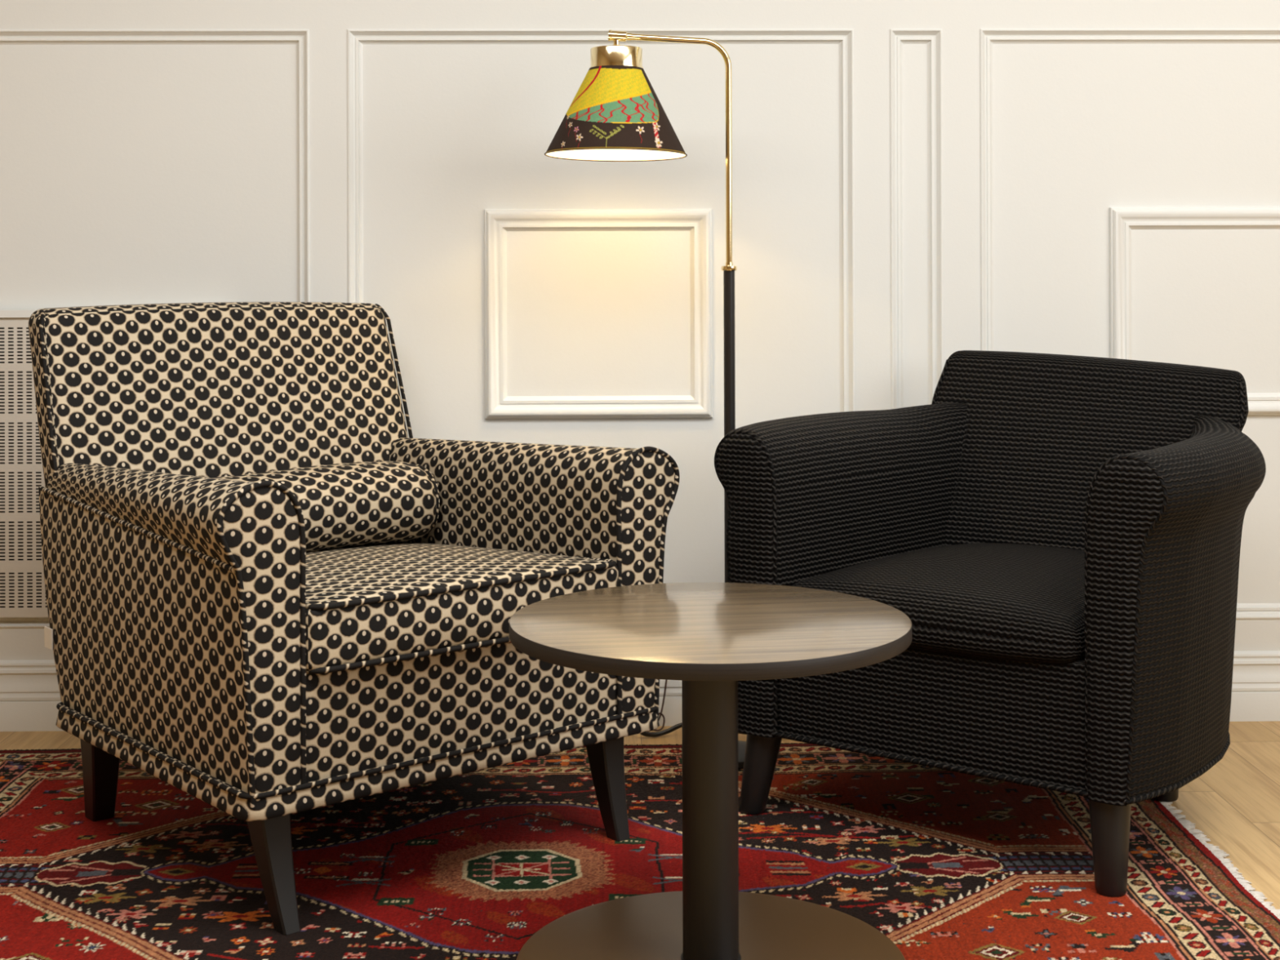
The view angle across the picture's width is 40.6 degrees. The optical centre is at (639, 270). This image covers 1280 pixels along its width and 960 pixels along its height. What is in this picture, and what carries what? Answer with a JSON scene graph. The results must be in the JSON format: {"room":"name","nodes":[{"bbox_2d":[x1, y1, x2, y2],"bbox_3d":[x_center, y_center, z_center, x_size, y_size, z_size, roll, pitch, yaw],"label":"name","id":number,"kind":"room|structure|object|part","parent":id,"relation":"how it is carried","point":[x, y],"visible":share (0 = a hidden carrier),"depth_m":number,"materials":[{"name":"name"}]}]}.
{"room":"living room","nodes":[
{"label":"living room","id":0,"kind":"room"},
{"bbox_2d":[0,0,1279,660],"bbox_3d":[-0.017,-0.342,3.579,5.300,2.555,0.014,0,0,-1],"label":"wall","id":1,"kind":"structure","parent":0,"point":[130,174],"depth_m":3.58,"materials":[{"name":"white paint"}]},
{"bbox_2d":[0,310,48,617],"bbox_3d":[-1.304,0.397,3.543,0.938,0.632,0.024,0,0,-1],"label":"heater cover","id":2,"kind":"object","parent":1,"relation":"attached to","point":[22,584],"visible":0.15,"depth_m":3.54,"materials":[{"name":"metal"}]},
{"bbox_3d":[-1.305,0.088,3.543,0.938,0.015,0.024,0,0,-1],"label":"rail","id":3,"kind":"part","parent":2,"relation":"part of","materials":[{"name":"white paint"}]},
{"bbox_2d":[0,29,310,627],"bbox_3d":[-1.224,0.119,3.556,1.089,1.226,0.017,0,0,-1],"label":"trim","id":4,"kind":"structure","parent":1,"relation":"attached to","point":[300,37],"depth_m":3.56,"materials":[{"name":"white paint"}]},
{"bbox_2d":[484,208,712,418],"bbox_3d":[-0.085,0.089,3.577,0.471,0.433,0.019,0,0,-1],"label":"trim","id":5,"kind":"structure","parent":1,"relation":"attached to","point":[497,222],"depth_m":3.57,"materials":[{"name":"white paint"}]},
{"bbox_2d":[347,28,854,412],"bbox_3d":[-0.078,0.115,3.577,1.044,1.226,0.017,0,0,-1],"label":"trim","id":6,"kind":"structure","parent":1,"relation":"attached to","point":[844,37],"depth_m":3.58,"materials":[{"name":"white paint"}]},
{"bbox_2d":[0,650,1279,731],"bbox_3d":[-0.012,0.865,3.562,5.300,0.141,0.020,0,0,-1],"label":"baseboard","id":7,"kind":"structure","parent":1,"relation":"attached to","point":[29,691],"depth_m":3.55,"materials":[{"name":"white paint"}]},
{"bbox_2d":[889,28,943,408],"bbox_3d":[0.574,0.113,3.589,0.108,1.226,0.017,0,0,-1],"label":"trim","id":8,"kind":"structure","parent":1,"relation":"attached to","point":[932,37],"depth_m":3.59,"materials":[{"name":"white paint"}]},
{"bbox_2d":[980,28,1279,618],"bbox_3d":[1.229,0.111,3.601,1.044,1.226,0.017,0,0,-1],"label":"trim","id":9,"kind":"structure","parent":1,"relation":"attached to","point":[988,37],"depth_m":3.59,"materials":[{"name":"white paint"}]},
{"bbox_2d":[1109,207,1279,414],"bbox_3d":[1.214,0.085,3.601,0.471,0.433,0.019,0,0,-1],"label":"trim","id":10,"kind":"structure","parent":1,"relation":"attached to","point":[1122,220],"depth_m":3.60,"materials":[{"name":"white paint"}]},
{"bbox_2d":[0,720,1279,909],"bbox_3d":[0.042,0.936,0.597,5.300,0.001,5.992,0,0,-1],"label":"floor","id":11,"kind":"structure","parent":0,"point":[1235,803],"depth_m":3.08,"materials":[{"name":"brown wood"}]},
{"bbox_2d":[0,742,1279,959],"bbox_3d":[-0.181,0.937,2.675,2.245,0.010,1.467,0,0,-1],"label":"oriental rug","id":12,"kind":"object","parent":11,"relation":"on","point":[946,864],"visible":0.66,"depth_m":2.70,"materials":[{"name":"fabric"}]},
{"bbox_2d":[28,302,679,934],"bbox_3d":[-0.530,0.496,2.952,0.842,0.873,0.893,0,0,-40],"label":"armchair","id":13,"kind":"object","parent":12,"relation":"on","point":[195,637],"visible":0.84,"depth_m":2.75,"materials":[{"name":"fabric"}]},
{"bbox_3d":[-0.915,0.840,2.925,0.068,0.187,0.099,0,0,-40],"label":"leg","id":14,"kind":"part","parent":13,"relation":"part of","materials":[{"name":"black wood"}]},
{"bbox_3d":[-0.798,0.558,2.689,0.022,0.370,0.792,0,0,-40],"label":"panel","id":15,"kind":"part","parent":13,"relation":"part of","materials":[{"name":"fabric"}]},
{"bbox_3d":[-0.767,0.520,2.686,0.127,0.446,0.745,0,0,-40],"label":"arm","id":16,"kind":"part","parent":13,"relation":"part of","materials":[{"name":"fabric"}]},
{"bbox_3d":[-0.729,0.408,3.186,0.718,0.695,0.280,0,0,-40],"label":"backrest","id":17,"kind":"part","parent":13,"relation":"part of","materials":[{"name":"fabric"}]},
{"bbox_3d":[-0.523,0.519,2.399,0.127,0.445,0.006,0,0,-40],"label":"arm","id":18,"kind":"part","parent":13,"relation":"part of","materials":[{"name":"fabric"}]},
{"bbox_3d":[-0.524,0.839,2.465,0.050,0.187,0.093,0,0,-40],"label":"leg","id":19,"kind":"part","parent":13,"relation":"part of","materials":[{"name":"black wood"}]},
{"bbox_2d":[213,461,439,552],"bbox_3d":[-0.633,0.430,3.072,0.572,0.154,0.188,0,0,-40],"label":"lumbar cushion","id":20,"kind":"object","parent":13,"relation":"on","point":[344,504],"visible":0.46,"depth_m":3.09,"materials":[{"name":"fabric"}]},
{"bbox_3d":[-0.276,0.652,2.654,0.584,0.176,0.063,0,0,-40],"label":"rail","id":21,"kind":"part","parent":13,"relation":"part of","materials":[{"name":"fabric"}]},
{"bbox_2d":[305,542,618,671],"bbox_3d":[-0.456,0.519,2.865,0.578,0.104,0.660,0,0,-40],"label":"seat cushion","id":22,"kind":"object","parent":13,"relation":"on","point":[393,606],"depth_m":2.62,"materials":[{"name":"fabric"}]},
{"bbox_3d":[-0.229,0.519,3.143,0.127,0.446,0.745,0,0,-40],"label":"arm","id":23,"kind":"part","parent":13,"relation":"part of","materials":[{"name":"fabric"}]},
{"bbox_3d":[-0.049,0.837,2.870,0.050,0.187,0.093,0,0,-40],"label":"leg","id":24,"kind":"part","parent":13,"relation":"part of","materials":[{"name":"black wood"}]},
{"bbox_3d":[0.015,0.517,2.856,0.127,0.445,0.006,0,0,-40],"label":"arm","id":25,"kind":"part","parent":13,"relation":"part of","materials":[{"name":"fabric"}]},
{"bbox_2d":[544,29,746,768],"bbox_3d":[0.031,0.236,3.294,0.423,1.387,0.271,0,0,-1],"label":"floor lamp","id":26,"kind":"object","parent":12,"relation":"on","point":[615,113],"visible":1,"depth_m":3.25,"materials":[{"name":"black metal"}]},
{"bbox_2d":[509,582,911,959],"bbox_3d":[0.094,0.697,2.315,0.535,0.464,0.535,0,0,-1],"label":"round table","id":27,"kind":"object","parent":12,"relation":"on","point":[709,637],"visible":1,"depth_m":2.29,"materials":[{"name":"brown wood"}]},
{"bbox_3d":[0.095,0.924,2.315,0.522,0.011,0.522,0,0,-1],"label":"plate","id":28,"kind":"part","parent":27,"relation":"part of","materials":[{"name":"brown metal"}]},
{"bbox_2d":[714,350,1266,897],"bbox_3d":[0.663,0.544,3.046,0.880,0.769,0.741,0,0,38],"label":"armchair","id":29,"kind":"object","parent":12,"relation":"on","point":[1058,537],"visible":0.92,"depth_m":2.82,"materials":[{"name":"fabric"}]},
{"bbox_3d":[0.178,0.536,2.974,0.121,0.516,0.008,0,0,38],"label":"arm","id":30,"kind":"part","parent":29,"relation":"part of"},
{"bbox_3d":[0.213,0.856,2.988,0.068,0.148,0.082,0,0,38],"label":"leg","id":31,"kind":"part","parent":29,"relation":"part of","materials":[{"name":"black wood"}]},
{"bbox_3d":[0.373,0.525,3.226,0.188,0.529,0.636,0,0,44],"label":"arm","id":32,"kind":"part","parent":29,"relation":"part of","materials":[{"name":"black fabric"}]},
{"bbox_3d":[0.470,0.690,2.795,0.560,0.198,0.064,0,0,38],"label":"rail","id":33,"kind":"part","parent":29,"relation":"part of","materials":[{"name":"black fabric"}]},
{"bbox_2d":[791,542,1084,663],"bbox_3d":[0.613,0.549,2.980,0.542,0.120,0.576,0,0,38],"label":"seat cushion","id":34,"kind":"object","parent":29,"relation":"on","point":[964,602],"depth_m":2.78,"materials":[{"name":"black fabric"}]},
{"bbox_3d":[0.821,0.471,3.240,0.618,0.624,0.239,0,0,38],"label":"backrest","id":35,"kind":"part","parent":29,"relation":"part of","materials":[{"name":"black fabric"}]},
{"bbox_3d":[0.706,0.854,2.607,0.068,0.148,0.082,0,0,38],"label":"leg","id":36,"kind":"part","parent":29,"relation":"part of","materials":[{"name":"black wood"}]},
{"bbox_3d":[0.716,0.534,2.558,0.121,0.516,0.008,0,0,38],"label":"arm","id":37,"kind":"part","parent":29,"relation":"part of"},
{"bbox_3d":[0.917,0.854,3.026,0.065,0.148,0.080,0,0,38],"label":"leg","id":38,"kind":"part","parent":29,"relation":"part of","materials":[{"name":"black wood"}]},
{"bbox_3d":[0.910,0.523,2.810,0.188,0.529,0.636,0,0,32],"label":"arm","id":39,"kind":"part","parent":29,"relation":"part of","materials":[{"name":"black fabric"}]},
{"bbox_2d":[647,680,666,732],"bbox_3d":[0.030,0.831,3.520,0.115,0.214,0.034,0,0,-40],"label":"lamp cord","id":40,"kind":"object","parent":11,"relation":"on","point":[660,713],"visible":0.26,"depth_m":3.52,"materials":[{"name":"brown plastic"}]},
{"bbox_2d":[639,722,746,737],"bbox_3d":[0.115,0.857,3.464,0.367,0.156,0.053,0,0,-7],"label":"power cable","id":41,"kind":"object","parent":11,"relation":"on","point":[676,726],"visible":0.23,"depth_m":3.47,"materials":[{"name":"black plastic"}]}
]}

